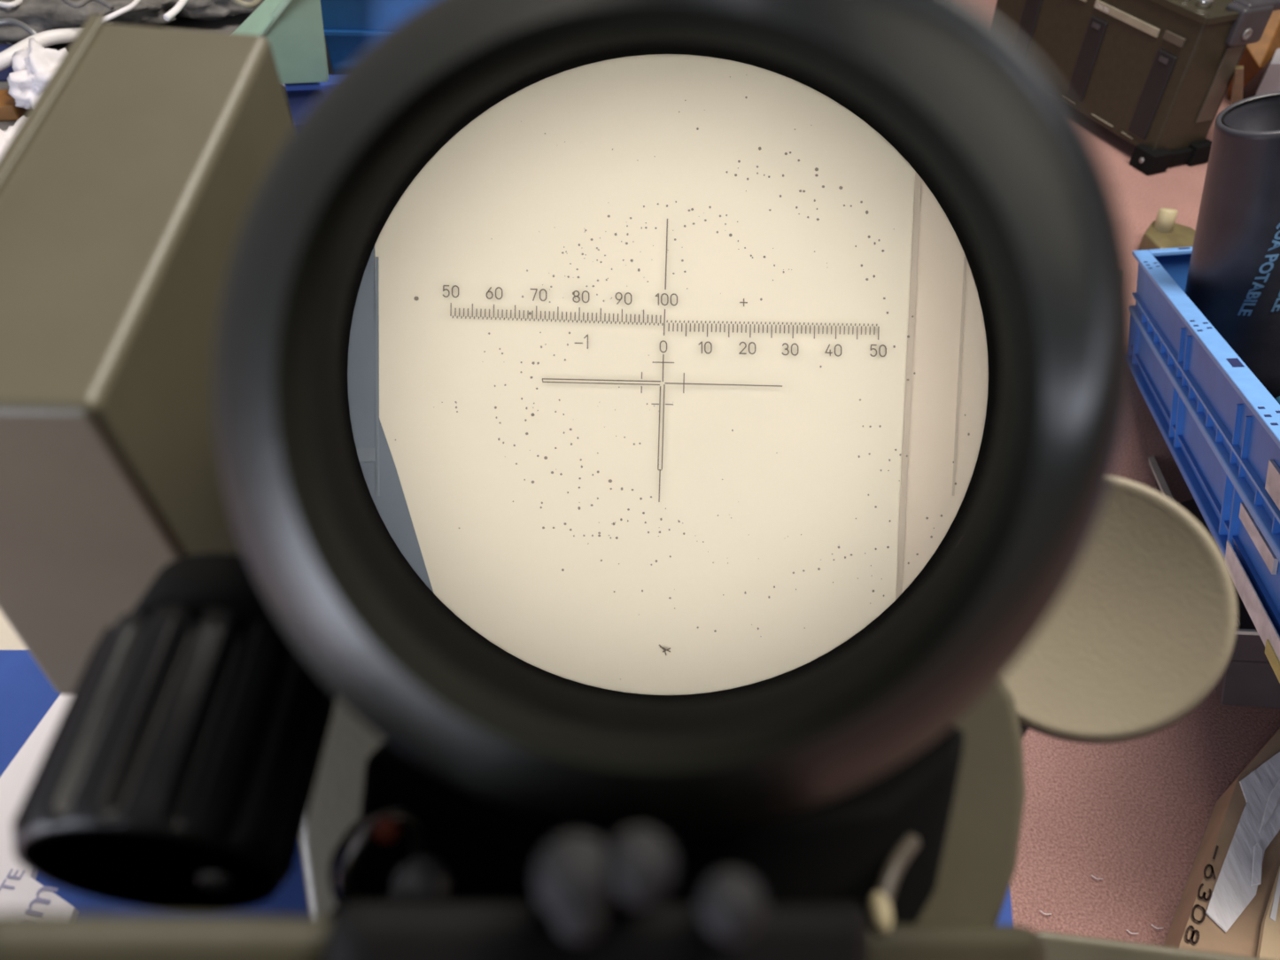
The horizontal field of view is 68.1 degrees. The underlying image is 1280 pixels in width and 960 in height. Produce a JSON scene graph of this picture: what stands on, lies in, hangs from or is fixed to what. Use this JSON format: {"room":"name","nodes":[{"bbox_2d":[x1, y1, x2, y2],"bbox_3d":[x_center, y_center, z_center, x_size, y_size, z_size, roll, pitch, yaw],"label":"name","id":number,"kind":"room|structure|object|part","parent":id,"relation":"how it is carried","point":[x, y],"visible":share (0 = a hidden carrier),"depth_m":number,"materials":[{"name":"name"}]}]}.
{"room":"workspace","nodes":[
{"label":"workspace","id":0,"kind":"room"},
{"bbox_2d":[968,0,1279,946],"bbox_3d":[0.500,-0.442,1.679,7.000,0.050,7.000,0,45,0],"label":"floor","id":1,"kind":"structure","parent":0,"point":[1134,816],"depth_m":0.91,"materials":[{"name":"pink concrete"}]},
{"bbox_2d":[0,13,333,131],"bbox_3d":[-1.631,-1.048,2.010,2.888,0.340,2.800,0,45,0],"label":"bench","id":2,"kind":"object","parent":1,"relation":"on","point":[228,25],"visible":0.02,"depth_m":1.38,"materials":[{"name":"green paint"}]},
{"bbox_2d":[0,44,14,81],"bbox_3d":[-0.859,-0.550,1.250,0.075,0.030,0.050,-2,45,-2],"label":"box","id":3,"kind":"object","parent":2,"relation":"on","point":[3,73],"visible":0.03,"depth_m":1.24,"materials":[{"name":"plastic"}]},
{"bbox_2d":[0,115,24,155],"bbox_3d":[-0.672,-0.342,1.019,0.101,0.074,0.118,-23,49,-21],"label":"bag","id":4,"kind":"object","parent":2,"relation":"on","point":[5,135],"visible":0.18,"depth_m":1.01,"materials":[{"name":"paper"}]},
{"bbox_2d":[0,89,28,121],"bbox_3d":[-0.797,-0.462,1.169,0.070,0.020,0.050,-4,45,-4],"label":"box","id":5,"kind":"object","parent":2,"relation":"on","point":[8,110],"visible":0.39,"depth_m":1.16,"materials":[{"name":"orange cardboard"}]},
{"bbox_2d":[0,17,38,35],"bbox_3d":[-0.816,-0.588,1.234,0.083,0.021,0.020,8,46,8],"label":"loose wire","id":6,"kind":"object","parent":2,"relation":"on","point":[3,21],"visible":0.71,"depth_m":1.23,"materials":[{"name":"grey metal"}]},
{"bbox_2d":[7,37,66,109],"bbox_3d":[-0.730,-0.494,1.170,0.086,0.081,0.119,9,46,9],"label":"cloth","id":7,"kind":"object","parent":2,"relation":"on","point":[33,67],"visible":0.5,"depth_m":1.14,"materials":[{"name":"fabric"}]},
{"bbox_2d":[0,28,80,70],"bbox_3d":[-0.772,-0.539,1.207,0.057,0.052,0.214,29,52,26],"label":"cable","id":8,"kind":"object","parent":2,"relation":"on","point":[55,36],"visible":0.48,"depth_m":1.20,"materials":[{"name":"plastic"}]},
{"bbox_2d":[0,0,177,44],"bbox_3d":[-0.833,-0.679,1.350,0.341,0.093,0.246,18,48,17],"label":"pile","id":9,"kind":"object","parent":2,"relation":"on","point":[41,15],"visible":0.52,"depth_m":1.28,"materials":[{"name":"grey"}]},
{"bbox_2d":[0,0,22,7],"bbox_3d":[-0.875,-0.666,1.300,0.086,0.012,0.111,0,45,0],"label":"loose wire","id":10,"kind":"object","parent":9,"relation":"on","point":[11,4],"visible":1,"depth_m":1.26,"materials":[{"name":"white plastic"}]},
{"bbox_2d":[61,0,114,9],"bbox_3d":[-0.730,-0.617,1.222,0.110,0.012,0.037,19,48,18],"label":"loose wire","id":11,"kind":"object","parent":9,"relation":"on","point":[80,3],"visible":1,"depth_m":1.21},
{"bbox_2d":[103,0,140,23],"bbox_3d":[-0.653,-0.606,1.210,0.027,0.011,0.110,6,45,6],"label":"wire","id":12,"kind":"object","parent":2,"relation":"on","point":[135,3],"visible":0.86,"depth_m":1.19,"materials":[{"name":"white plastic"}]},
{"bbox_2d":[162,0,188,21],"bbox_3d":[-0.565,-0.581,1.160,0.012,0.008,0.081,0,45,0],"label":"cord","id":13,"kind":"object","parent":2,"relation":"on","point":[176,9],"visible":1,"depth_m":1.14,"materials":[{"name":"plastic"}]},
{"bbox_2d":[168,0,264,21],"bbox_3d":[-0.658,-0.725,1.404,0.331,0.073,0.157,0,45,0],"label":"pile","id":14,"kind":"object","parent":2,"relation":"on","point":[202,10],"visible":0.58,"depth_m":1.36,"materials":[{"name":"grey"}]},
{"bbox_2d":[232,0,263,8],"bbox_3d":[-0.533,-0.656,1.282,0.050,0.023,0.120,-20,49,-19],"label":"loose wire","id":15,"kind":"object","parent":2,"relation":"on","point":[254,3],"visible":1,"depth_m":1.24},
{"bbox_2d":[232,0,328,84],"bbox_3d":[-0.464,-0.530,1.110,0.150,0.187,0.316,-31,53,-27],"label":"bin","id":16,"kind":"object","parent":2,"relation":"on","point":[293,29],"visible":0.51,"depth_m":1.07,"materials":[{"name":"plastic"}]},
{"bbox_2d":[284,75,337,128],"bbox_3d":[-0.381,-0.450,1.144,0.096,0.034,0.136,-9,46,-9],"label":"tray","id":17,"kind":"object","parent":2,"relation":"on","point":[301,96],"visible":0.31,"depth_m":1.14,"materials":[{"name":"blue plastic"}]},
{"bbox_2d":[320,0,431,75],"bbox_3d":[-0.172,-0.672,1.231,0.430,0.230,0.306,2,45,2],"label":"crate","id":18,"kind":"object","parent":2,"relation":"on","point":[350,27],"visible":0.11,"depth_m":1.15,"materials":[{"name":"blue plastic"}]},
{"bbox_2d":[0,650,1013,924],"bbox_3d":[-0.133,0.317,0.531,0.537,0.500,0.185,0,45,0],"label":"table","id":19,"kind":"object","parent":1,"relation":"on","point":[27,694],"visible":0.02,"depth_m":0.39,"materials":[{"name":"blue fabric"}]},
{"bbox_2d":[0,610,27,650],"bbox_3d":[-0.347,0.062,0.484,0.182,0.012,0.071,17,48,17],"label":"board","id":20,"kind":"object","parent":19,"relation":"on","point":[9,639],"visible":0.02,"depth_m":0.46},
{"bbox_2d":[0,694,78,913],"bbox_3d":[-0.238,0.132,0.359,0.054,0.004,0.131,-12,46,-12],"label":"printed paper","id":21,"kind":"object","parent":19,"relation":"on","point":[19,890],"visible":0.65,"depth_m":0.36,"materials":[{"name":"white paper"}]},
{"bbox_2d":[0,868,24,889],"bbox_3d":[-0.228,0.145,0.344,0.007,0.001,0.008,0,45,0],"label":"print","id":22,"kind":"object","parent":21,"relation":"on","point":[8,876],"depth_m":0.34},
{"bbox_2d":[24,886,58,912],"bbox_3d":[-0.214,0.153,0.336,0.010,0.001,0.018,0,45,0],"label":"print","id":23,"kind":"object","parent":21,"relation":"on","point":[50,888],"depth_m":0.34},
{"bbox_2d":[0,0,1272,959],"bbox_3d":[0.015,-0.026,0.387,0.456,0.459,0.547,0,45,0],"label":"optical sight","id":24,"kind":"object","parent":19,"relation":"on","point":[591,479],"visible":1,"depth_m":0.16,"materials":[{"name":"black metal"}]},
{"bbox_3d":[-0.066,0.041,0.138,0.036,0.038,0.034,0,45,0],"label":"fluted knob","id":25,"kind":"part","parent":24,"relation":"part of","materials":[{"name":"black plastic"}]},
{"bbox_3d":[-0.001,0.088,0.154,0.200,0.175,0.039,-7,45,-6],"label":"mounting rail","id":26,"kind":"part","parent":24,"relation":"part of","materials":[{"name":"green paint"}]},
{"bbox_3d":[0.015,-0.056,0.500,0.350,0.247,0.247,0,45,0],"label":"field plate","id":27,"kind":"part","parent":24,"relation":"part of","materials":[{"name":"beige glass"}]},
{"bbox_3d":[0.038,0.059,0.142,0.004,0.007,0.017,23,49,21],"label":"lever","id":28,"kind":"part","parent":24,"relation":"part of","materials":[{"name":"metal"}]},
{"bbox_3d":[0.095,0.064,0.255,0.043,0.026,0.020,-28,52,-25],"label":"cap arm","id":29,"kind":"part","parent":24,"relation":"part of","materials":[{"name":"paint"}]},
{"bbox_3d":[0.138,0.141,0.249,0.094,0.059,0.035,0,45,0],"label":"mounting arm","id":30,"kind":"part","parent":24,"relation":"part of","materials":[{"name":"green paint"}]},
{"bbox_2d":[992,0,1279,175],"bbox_3d":[1.070,-0.914,1.911,0.484,0.290,0.578,-15,47,-15],"label":"equipment case","id":31,"kind":"object","parent":1,"relation":"on","point":[1157,75],"visible":0.88,"depth_m":1.75,"materials":[{"name":"metal"}]},
{"bbox_3d":[0.903,-0.703,1.851,0.003,0.002,0.060,-15,47,-15],"label":"trim","id":32,"kind":"part","parent":31,"relation":"part of","materials":[{"name":"beige metal"}]},
{"bbox_3d":[0.893,-0.849,1.741,0.004,0.014,0.165,-15,47,-15],"label":"name plate","id":33,"kind":"part","parent":31,"relation":"part of","materials":[{"name":"beige metal"}]},
{"bbox_3d":[0.916,-0.962,1.785,0.129,0.012,0.533,-15,47,-15],"label":"frame","id":34,"kind":"part","parent":31,"relation":"part of","materials":[{"name":"brown metal"}]},
{"bbox_3d":[1.202,-0.856,1.665,0.390,0.020,0.040,-15,47,-15],"label":"carry handle","id":35,"kind":"part","parent":31,"relation":"part of","materials":[{"name":"grey metal"}]},
{"bbox_2d":[1138,208,1195,250],"bbox_3d":[0.874,-0.399,1.552,0.084,0.069,0.098,29,52,26],"label":"fitting","id":36,"kind":"object","parent":1,"relation":"on","point":[1162,233],"visible":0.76,"depth_m":1.55,"materials":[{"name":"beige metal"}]},
{"bbox_3d":[0.866,-0.427,1.563,0.031,0.044,0.039,0,45,0],"label":"stem","id":37,"kind":"part","parent":36,"relation":"part of","materials":[{"name":"beige plastic"}]},
{"bbox_2d":[1132,247,1279,682],"bbox_3d":[0.762,-0.075,0.910,0.437,0.496,0.856,13,46,12],"label":"crate","id":38,"kind":"object","parent":1,"relation":"on","point":[1220,425],"visible":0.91,"depth_m":0.90,"materials":[{"name":"plastic"}]},
{"bbox_2d":[1184,91,1279,400],"bbox_3d":[0.733,-0.250,1.087,0.228,0.355,0.180,0,45,0],"label":"canister","id":39,"kind":"object","parent":38,"relation":"in","point":[1233,278],"visible":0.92,"depth_m":1.05,"materials":[{"name":"plastic"}]},
{"bbox_2d":[1275,395,1279,404],"bbox_3d":[0.724,-0.081,0.930,0.167,0.075,0.030,9,46,9],"label":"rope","id":40,"kind":"object","parent":38,"relation":"in","point":[1277,399],"visible":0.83,"depth_m":0.96,"materials":[{"name":"teal"}]},
{"bbox_2d":[1148,456,1279,708],"bbox_3d":[0.827,0.052,1.097,0.412,0.364,0.633,13,46,12],"label":"chest","id":41,"kind":"object","parent":1,"relation":"on","point":[1249,679],"visible":0.24,"depth_m":0.90,"materials":[{"name":"paint"}]},
{"bbox_2d":[1163,727,1279,959],"bbox_3d":[0.555,0.342,0.815,0.138,0.060,0.434,25,50,23],"label":"carton","id":42,"kind":"object","parent":1,"relation":"on","point":[1229,903],"visible":1,"depth_m":0.80,"materials":[{"name":"brown cardboard"}]},
{"bbox_2d":[1230,65,1243,104],"bbox_3d":[1.125,-0.725,1.778,0.031,0.191,0.329,28,52,25],"label":"strut","id":43,"kind":"object","parent":1,"relation":"on","point":[1237,95],"visible":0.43,"depth_m":1.70,"materials":[{"name":"brown wood"}]},
{"bbox_2d":[1227,9,1279,100],"bbox_3d":[1.304,-0.975,1.956,0.137,0.333,0.403,21,49,20],"label":"case","id":44,"kind":"object","parent":1,"relation":"on","point":[1255,56],"visible":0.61,"depth_m":1.87,"materials":[{"name":"orange leather"}]},
{"bbox_2d":[1255,48,1279,95],"bbox_3d":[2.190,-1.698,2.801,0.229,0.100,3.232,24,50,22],"label":"base cabinet","id":45,"kind":"object","parent":1,"relation":"on","point":[1270,81],"visible":0.5,"depth_m":1.87,"materials":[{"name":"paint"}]}
]}

